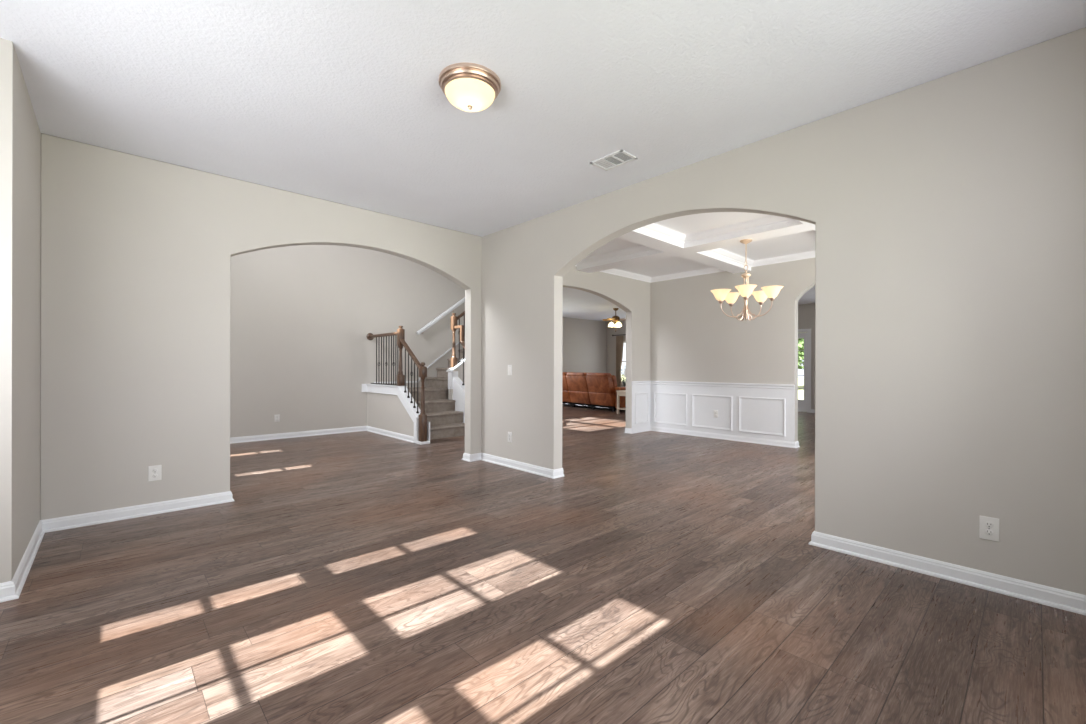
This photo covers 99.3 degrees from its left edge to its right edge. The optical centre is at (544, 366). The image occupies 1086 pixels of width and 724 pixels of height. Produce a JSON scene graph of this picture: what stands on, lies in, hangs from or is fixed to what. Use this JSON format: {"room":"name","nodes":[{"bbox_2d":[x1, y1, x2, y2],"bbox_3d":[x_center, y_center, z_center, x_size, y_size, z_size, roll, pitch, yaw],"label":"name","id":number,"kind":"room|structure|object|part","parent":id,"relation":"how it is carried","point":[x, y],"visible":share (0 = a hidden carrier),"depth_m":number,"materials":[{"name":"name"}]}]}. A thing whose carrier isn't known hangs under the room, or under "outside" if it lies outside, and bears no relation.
{"room":"empty living room","nodes":[
{"label":"empty living room","id":0,"kind":"room"},
{"bbox_2d":[0,38,40,582],"bbox_3d":[-3.146,-0.229,2.704,0.170,2.740,1.349,0,0,-43],"label":"wall","id":1,"kind":"structure","parent":0,"point":[20,134],"depth_m":2.42,"materials":[{"name":"beige paint"}]},
{"bbox_2d":[0,491,233,602],"bbox_3d":[-3.025,1.098,2.793,0.850,0.086,2.436,0,0,-1],"label":"baseboard","id":2,"kind":"structure","parent":1,"relation":"attached to","point":[10,590],"depth_m":3.31,"materials":[{"name":"white paint"}]},
{"bbox_2d":[40,133,481,519],"bbox_3d":[-1.823,-1.607,4.777,4.930,5.500,0.130,0,0,-43],"label":"wall","id":3,"kind":"structure","parent":0,"point":[136,252],"depth_m":3.56,"materials":[{"name":"beige paint"}]},
{"bbox_2d":[148,465,161,480],"bbox_3d":[-3.015,0.826,3.568,0.078,0.116,0.010,0,0,-43],"label":"wall outlet","id":4,"kind":"object","parent":3,"relation":"attached to","point":[154,472],"visible":1,"depth_m":3.57,"materials":[{"name":"white plastic"}]},
{"bbox_2d":[230,245,464,437],"bbox_3d":[-3.303,-1.610,8.145,7.380,5.500,0.120,0,0,-43],"label":"wall","id":5,"kind":"structure","parent":0,"point":[302,317],"depth_m":7.70,"materials":[{"name":"beige paint"}]},
{"bbox_2d":[274,414,279,421],"bbox_3d":[-4.193,0.813,7.226,0.075,0.116,0.010,0,0,-43],"label":"wall outlet","id":6,"kind":"object","parent":5,"relation":"attached to","point":[276,417],"visible":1,"depth_m":7.23,"materials":[{"name":"white plastic"}]},
{"bbox_2d":[230,426,413,443],"bbox_3d":[-3.912,1.096,6.289,3.720,0.086,1.763,0,0,-43],"label":"baseboard","id":7,"kind":"structure","parent":5,"relation":"attached to","point":[404,437],"depth_m":7.41,"materials":[{"name":"white paint"}]},
{"bbox_2d":[416,297,464,334],"bbox_3d":[-1.850,-1.201,9.356,1.640,1.200,0.098,0,0,-43],"label":"wall handrail","id":8,"kind":"object","parent":5,"relation":"attached to","point":[461,301],"visible":0.65,"depth_m":9.11,"materials":[{"name":"white paint"}]},
{"bbox_2d":[0,404,1085,723],"bbox_3d":[0.684,1.209,7.601,14.440,0.120,10.990,0,0,-43],"label":"floor","id":9,"kind":"structure","parent":0,"point":[361,577],"depth_m":2.21,"materials":[{"name":"brown wood"}]},
{"bbox_2d":[362,311,464,444],"bbox_3d":[-1.237,-0.259,8.636,3.590,2.807,1.992,0,0,-43],"label":"staircase","id":10,"kind":"structure","parent":9,"relation":"on","point":[436,410],"depth_m":7.70,"materials":[{"name":"beige carpet"}]},
{"bbox_3d":[-2.710,-0.530,7.803,0.062,0.048,1.133,0,0,-43],"label":"handrail","id":11,"kind":"part","parent":10,"relation":"part of","materials":[{"name":"brown wood"}]},
{"bbox_3d":[-2.297,-0.141,7.362,0.092,0.903,0.092,0,0,-43],"label":"newel post","id":12,"kind":"part","parent":10,"relation":"part of","materials":[{"name":"brown wood"}]},
{"bbox_3d":[-2.051,-0.191,7.100,0.062,0.506,0.673,0,0,-43],"label":"handrail","id":13,"kind":"part","parent":10,"relation":"part of","materials":[{"name":"brown wood"}]},
{"bbox_3d":[-1.806,0.573,6.837,0.092,1.118,0.092,0,0,-43],"label":"newel post","id":14,"kind":"part","parent":10,"relation":"part of","materials":[{"name":"brown wood"}]},
{"bbox_3d":[-1.615,-0.409,8.208,0.092,0.955,0.092,0,0,-43],"label":"newel post","id":15,"kind":"part","parent":10,"relation":"part of","materials":[{"name":"brown wood"}]},
{"bbox_3d":[-1.302,-1.123,8.499,0.803,0.604,0.062,0,0,-43],"label":"handrail","id":16,"kind":"part","parent":10,"relation":"part of","materials":[{"name":"brown wood"}]},
{"bbox_2d":[562,372,625,411],"bbox_3d":[1.277,0.658,12.838,1.166,0.985,2.910,0,0,-37],"label":"sofa","id":17,"kind":"object","parent":9,"relation":"on","point":[593,390],"visible":0.74,"depth_m":12.13,"materials":[{"name":"leather"}]},
{"bbox_3d":[0.446,0.471,13.236,0.289,0.445,0.810,0,0,-37],"label":"panel","id":18,"kind":"part","parent":17,"relation":"part of","materials":[{"name":"leather"}]},
{"bbox_3d":[0.514,0.846,13.289,0.243,0.335,0.810,0,0,-37],"label":"panel","id":19,"kind":"part","parent":17,"relation":"part of","materials":[{"name":"leather"}]},
{"bbox_3d":[0.938,0.472,12.587,0.289,0.445,0.810,0,0,-37],"label":"panel","id":20,"kind":"part","parent":17,"relation":"part of","materials":[{"name":"leather"}]},
{"bbox_3d":[1.007,0.847,12.640,0.243,0.335,0.810,0,0,-37],"label":"panel","id":21,"kind":"part","parent":17,"relation":"part of","materials":[{"name":"leather"}]},
{"bbox_3d":[1.373,1.056,12.930,0.840,0.090,2.400,0,0,-37],"label":"frame","id":22,"kind":"part","parent":17,"relation":"part of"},
{"bbox_3d":[1.430,0.473,11.937,0.289,0.445,0.810,0,0,-37],"label":"panel","id":23,"kind":"part","parent":17,"relation":"part of","materials":[{"name":"leather"}]},
{"bbox_3d":[1.499,0.848,11.990,0.243,0.335,0.810,0,0,-37],"label":"panel","id":24,"kind":"part","parent":17,"relation":"part of","materials":[{"name":"leather"}]},
{"bbox_2d":[612,375,616,393],"bbox_3d":[1.582,0.476,12.052,0.256,0.510,0.770,0,0,-37],"label":"armrest","id":25,"kind":"object","parent":17,"relation":"on","point":[614,382],"depth_m":11.72,"materials":[{"name":"leather"}]},
{"bbox_3d":[2.185,0.822,11.851,0.910,0.500,0.200,0,0,-37],"label":"arm","id":26,"kind":"part","parent":17,"relation":"part of","materials":[{"name":"leather"}]},
{"bbox_2d":[616,390,625,413],"bbox_3d":[2.114,0.872,11.252,0.520,0.560,0.520,0,0,-40],"label":"end table","id":27,"kind":"object","parent":9,"relation":"on","point":[619,392],"visible":0.23,"depth_m":11.25,"materials":[{"name":"beige wood"}]},
{"bbox_3d":[1.797,0.889,11.278,0.050,0.525,0.050,0,0,-40],"label":"leg","id":28,"kind":"part","parent":27,"relation":"part of","materials":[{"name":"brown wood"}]},
{"bbox_2d":[0,0,1085,321],"bbox_3d":[0.690,-1.741,7.601,14.440,0.300,10.990,0,0,-43],"label":"ceiling","id":29,"kind":"structure","parent":0,"point":[338,101],"depth_m":2.59,"materials":[{"name":"paint"}]},
{"bbox_2d":[438,62,500,111],"bbox_3d":[-0.419,-1.518,2.590,0.348,0.150,0.348,0,0,-43],"label":"flush ceiling light","id":30,"kind":"object","parent":29,"relation":"attached to","point":[470,87],"visible":1,"depth_m":2.50,"materials":[{"name":"beige glass"}]},
{"bbox_2d":[590,149,637,170],"bbox_3d":[0.532,-1.587,3.559,0.200,0.009,0.306,0,0,-43],"label":"ceiling vent","id":31,"kind":"object","parent":29,"relation":"in","point":[618,158],"visible":1,"depth_m":3.55,"materials":[{"name":"white metal"}]},
{"bbox_2d":[603,308,625,331],"bbox_3d":[1.931,-1.263,12.587,0.704,0.650,0.719,0,0,-43],"label":"ceiling fan","id":32,"kind":"object","parent":29,"relation":"hanging from","point":[615,318],"visible":1,"depth_m":12.55,"materials":[{"name":"brown metal"}]},
{"bbox_2d":[575,215,814,282],"bbox_3d":[2.312,-1.544,5.215,3.614,0.084,5.050,0,0,-43],"label":"trim","id":33,"kind":"structure","parent":29,"relation":"attached to","point":[656,228],"depth_m":6.29,"materials":[{"name":"paint"}]},
{"bbox_2d":[577,220,814,273],"bbox_3d":[2.267,-1.517,5.262,3.891,0.139,3.879,0,0,2],"label":"ceiling beam","id":34,"kind":"structure","parent":29,"relation":"attached to","point":[665,247],"depth_m":5.58,"materials":[{"name":"paint"}]},
{"bbox_2d":[711,239,783,320],"bbox_3d":[2.333,-0.985,5.295,0.760,0.925,0.750,0,0,-43],"label":"chandelier","id":35,"kind":"object","parent":29,"relation":"hanging from","point":[745,290],"visible":1,"depth_m":5.28,"materials":[{"name":"beige glass"}]},
{"bbox_3d":[2.035,-0.818,5.330,0.230,0.120,0.230,0,0,-43],"label":"lamp shade","id":36,"kind":"part","parent":35,"relation":"part of","materials":[{"name":"white glass"}]},
{"bbox_3d":[2.168,-0.631,5.317,0.279,0.204,0.013,0,0,6],"label":"arm","id":37,"kind":"part","parent":35,"relation":"part of","materials":[{"name":"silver metal"}]},
{"bbox_3d":[2.253,-0.818,5.577,0.230,0.120,0.230,0,0,-43],"label":"lamp shade","id":38,"kind":"part","parent":35,"relation":"part of","materials":[{"name":"white glass"}]},
{"bbox_3d":[2.315,-1.312,5.303,0.011,0.200,0.011,0,0,24],"label":"stem","id":39,"kind":"part","parent":35,"relation":"part of","materials":[{"name":"beige metal"}]},
{"bbox_3d":[2.202,-0.818,5.047,0.230,0.120,0.230,0,0,-43],"label":"lamp shade","id":40,"kind":"part","parent":35,"relation":"part of","materials":[{"name":"white glass"}]},
{"bbox_3d":[2.555,-0.817,5.445,0.230,0.120,0.230,0,0,-43],"label":"lamp shade","id":41,"kind":"part","parent":35,"relation":"part of","materials":[{"name":"white glass"}]},
{"bbox_3d":[2.422,-0.630,5.207,0.280,0.204,0.012,0,0,42],"label":"arm","id":42,"kind":"part","parent":35,"relation":"part of","materials":[{"name":"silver metal"}]},
{"bbox_3d":[2.523,-0.817,5.117,0.230,0.120,0.230,0,0,-43],"label":"lamp shade","id":43,"kind":"part","parent":35,"relation":"part of","materials":[{"name":"white glass"}]},
{"bbox_2d":[562,317,605,372],"bbox_3d":[-0.916,-0.225,13.549,8.400,2.740,0.120,0,0,-43],"label":"wall","id":44,"kind":"structure","parent":0,"point":[583,340],"depth_m":15.55,"materials":[{"name":"beige paint"}]},
{"bbox_2d":[563,266,650,427],"bbox_3d":[0.585,-0.221,7.149,3.744,2.740,0.130,0,0,-43],"label":"wall","id":45,"kind":"structure","parent":0,"point":[633,296],"depth_m":7.94,"materials":[{"name":"beige paint"}]},
{"bbox_2d":[619,366,625,386],"bbox_3d":[2.650,0.557,15.283,0.406,1.193,0.609,0,0,8],"label":"potted plant","id":46,"kind":"object","parent":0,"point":[624,379],"visible":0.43,"depth_m":15.30,"materials":[{"name":"green plant"}]},
{"bbox_2d":[606,303,814,408],"bbox_3d":[5.910,-0.209,12.499,0.120,2.740,10.990,0,0,-43],"label":"wall","id":47,"kind":"structure","parent":0,"point":[806,312],"depth_m":11.76,"materials":[{"name":"beige paint"}]},
{"bbox_2d":[798,332,806,411],"bbox_3d":[6.320,0.146,11.959,0.122,2.010,0.900,0,0,-43],"label":"door","id":48,"kind":"structure","parent":47,"relation":"in","point":[802,404],"depth_m":11.70,"materials":[{"name":"white paint"}]},
{"bbox_2d":[798,329,810,412],"bbox_3d":[6.319,0.106,11.958,0.022,2.110,1.060,0,0,-43],"label":"trim","id":49,"kind":"structure","parent":47,"relation":"attached to","point":[808,331],"depth_m":11.60,"materials":[{"name":"white paint"}]},
{"bbox_3d":[3.041,-1.076,15.393,0.104,0.060,1.951,0,0,-43],"label":"curtain rod","id":50,"kind":"object","parent":47,"relation":"attached to","visible":0},
{"bbox_2d":[616,336,623,386],"bbox_3d":[2.566,0.033,15.786,0.044,2.160,0.320,0,0,-43],"label":"curtain","id":51,"kind":"object","parent":50,"relation":"hanging from","point":[619,339],"visible":0.7,"depth_m":15.79,"materials":[{"name":"fabric"}]},
{"bbox_2d":[650,258,814,441],"bbox_3d":[3.715,-0.214,6.452,0.130,2.740,5.170,0,0,-43],"label":"wall","id":52,"kind":"structure","parent":0,"point":[693,340],"depth_m":7.24,"materials":[{"name":"beige paint"}]},
{"bbox_2d":[635,392,784,435],"bbox_3d":[2.506,0.733,7.294,0.467,0.540,2.278,0,0,-43],"label":"trim","id":53,"kind":"structure","parent":52,"relation":"attached to","point":[655,393],"depth_m":7.42,"materials":[{"name":"white paint"}]},
{"bbox_2d":[714,410,717,417],"bbox_3d":[2.738,0.761,7.381,0.010,0.116,0.070,0,0,-43],"label":"wall outlet","id":54,"kind":"object","parent":53,"relation":"attached to","point":[715,411],"visible":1,"depth_m":7.37,"materials":[{"name":"white plastic"}]},
{"bbox_2d":[624,426,799,447],"bbox_3d":[1.414,1.108,6.261,3.744,0.086,2.563,0,0,-43],"label":"baseboard","id":55,"kind":"structure","parent":52,"relation":"attached to","point":[648,428],"depth_m":7.36,"materials":[{"name":"white paint"}]},
{"bbox_2d":[632,386,794,441],"bbox_3d":[2.517,0.743,7.226,0.556,0.780,2.405,0,0,-43],"label":"wainscoting","id":56,"kind":"structure","parent":52,"relation":"attached to","point":[756,415],"depth_m":7.35,"materials":[{"name":"white paint"}]},
{"bbox_2d":[632,381,794,391],"bbox_3d":[2.519,0.307,7.224,0.559,0.101,2.407,0,0,-43],"label":"trim","id":57,"kind":"structure","parent":52,"relation":"attached to","point":[711,385],"depth_m":7.34,"materials":[{"name":"white paint"}]},
{"bbox_2d":[481,27,1085,594],"bbox_3d":[0.968,-0.220,3.909,0.130,2.740,5.219,0,0,-43],"label":"wall","id":58,"kind":"structure","parent":0,"point":[948,213],"depth_m":2.58,"materials":[{"name":"beige paint"}]},
{"bbox_2d":[508,365,511,374],"bbox_3d":[-0.400,0.042,5.263,0.011,0.116,0.070,0,0,-43],"label":"light switch","id":59,"kind":"object","parent":58,"relation":"attached to","point":[509,366],"visible":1,"depth_m":5.25,"materials":[{"name":"white plastic"}]},
{"bbox_2d":[508,432,511,441],"bbox_3d":[-0.399,0.807,5.262,0.010,0.116,0.070,0,0,-43],"label":"wall outlet","id":60,"kind":"object","parent":58,"relation":"attached to","point":[509,433],"visible":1,"depth_m":5.25,"materials":[{"name":"white plastic"}]},
{"bbox_2d":[461,453,563,478],"bbox_3d":[-0.408,1.104,5.237,0.316,0.086,1.455,0,0,-43],"label":"baseboard","id":61,"kind":"structure","parent":58,"relation":"attached to","point":[550,473],"depth_m":5.16,"materials":[{"name":"white paint"}]},
{"bbox_2d":[809,531,1085,614],"bbox_3d":[2.211,1.109,2.560,0.156,0.086,1.307,0,0,-43],"label":"baseboard","id":62,"kind":"structure","parent":58,"relation":"attached to","point":[1074,602],"depth_m":2.46,"materials":[{"name":"white paint"}]},
{"bbox_2d":[979,516,998,541],"bbox_3d":[2.298,0.839,2.385,0.010,0.118,0.074,0,0,-43],"label":"wall outlet","id":63,"kind":"object","parent":58,"relation":"attached to","point":[988,526],"visible":1,"depth_m":2.38,"materials":[{"name":"white plastic"}]},
{"bbox_2d":[985,529,993,535],"bbox_3d":[2.297,0.858,2.383,0.004,0.033,0.033,0,0,-43],"label":"socket","id":64,"kind":"object","parent":63,"relation":"attached to","point":[988,532],"depth_m":2.38,"materials":[{"name":"white plastic"}]},
{"bbox_2d":[985,522,993,527],"bbox_3d":[2.297,0.819,2.383,0.004,0.033,0.033,0,0,-43],"label":"socket","id":65,"kind":"object","parent":63,"relation":"attached to","point":[987,524],"depth_m":2.38,"materials":[{"name":"white plastic"}]},
{"label":"outside","id":66,"kind":"structure","parent":0,"visible":0},
{"bbox_2d":[621,375,803,399],"bbox_3d":[0.451,1.399,14.135,100.000,0.200,100.000,0,0,-43],"label":"lawn","id":67,"kind":"structure","parent":66,"point":[800,380],"depth_m":29.09,"materials":[{"name":"green plant"}]},
{"bbox_2d":[798,332,804,368],"bbox_3d":[13.212,-1.404,25.407,4.544,5.469,4.558,0,0,-43],"label":"tree","id":68,"kind":"object","parent":67,"relation":"on","point":[801,340],"visible":0.03,"depth_m":24.46,"materials":[{"name":"green plant"}]}
]}

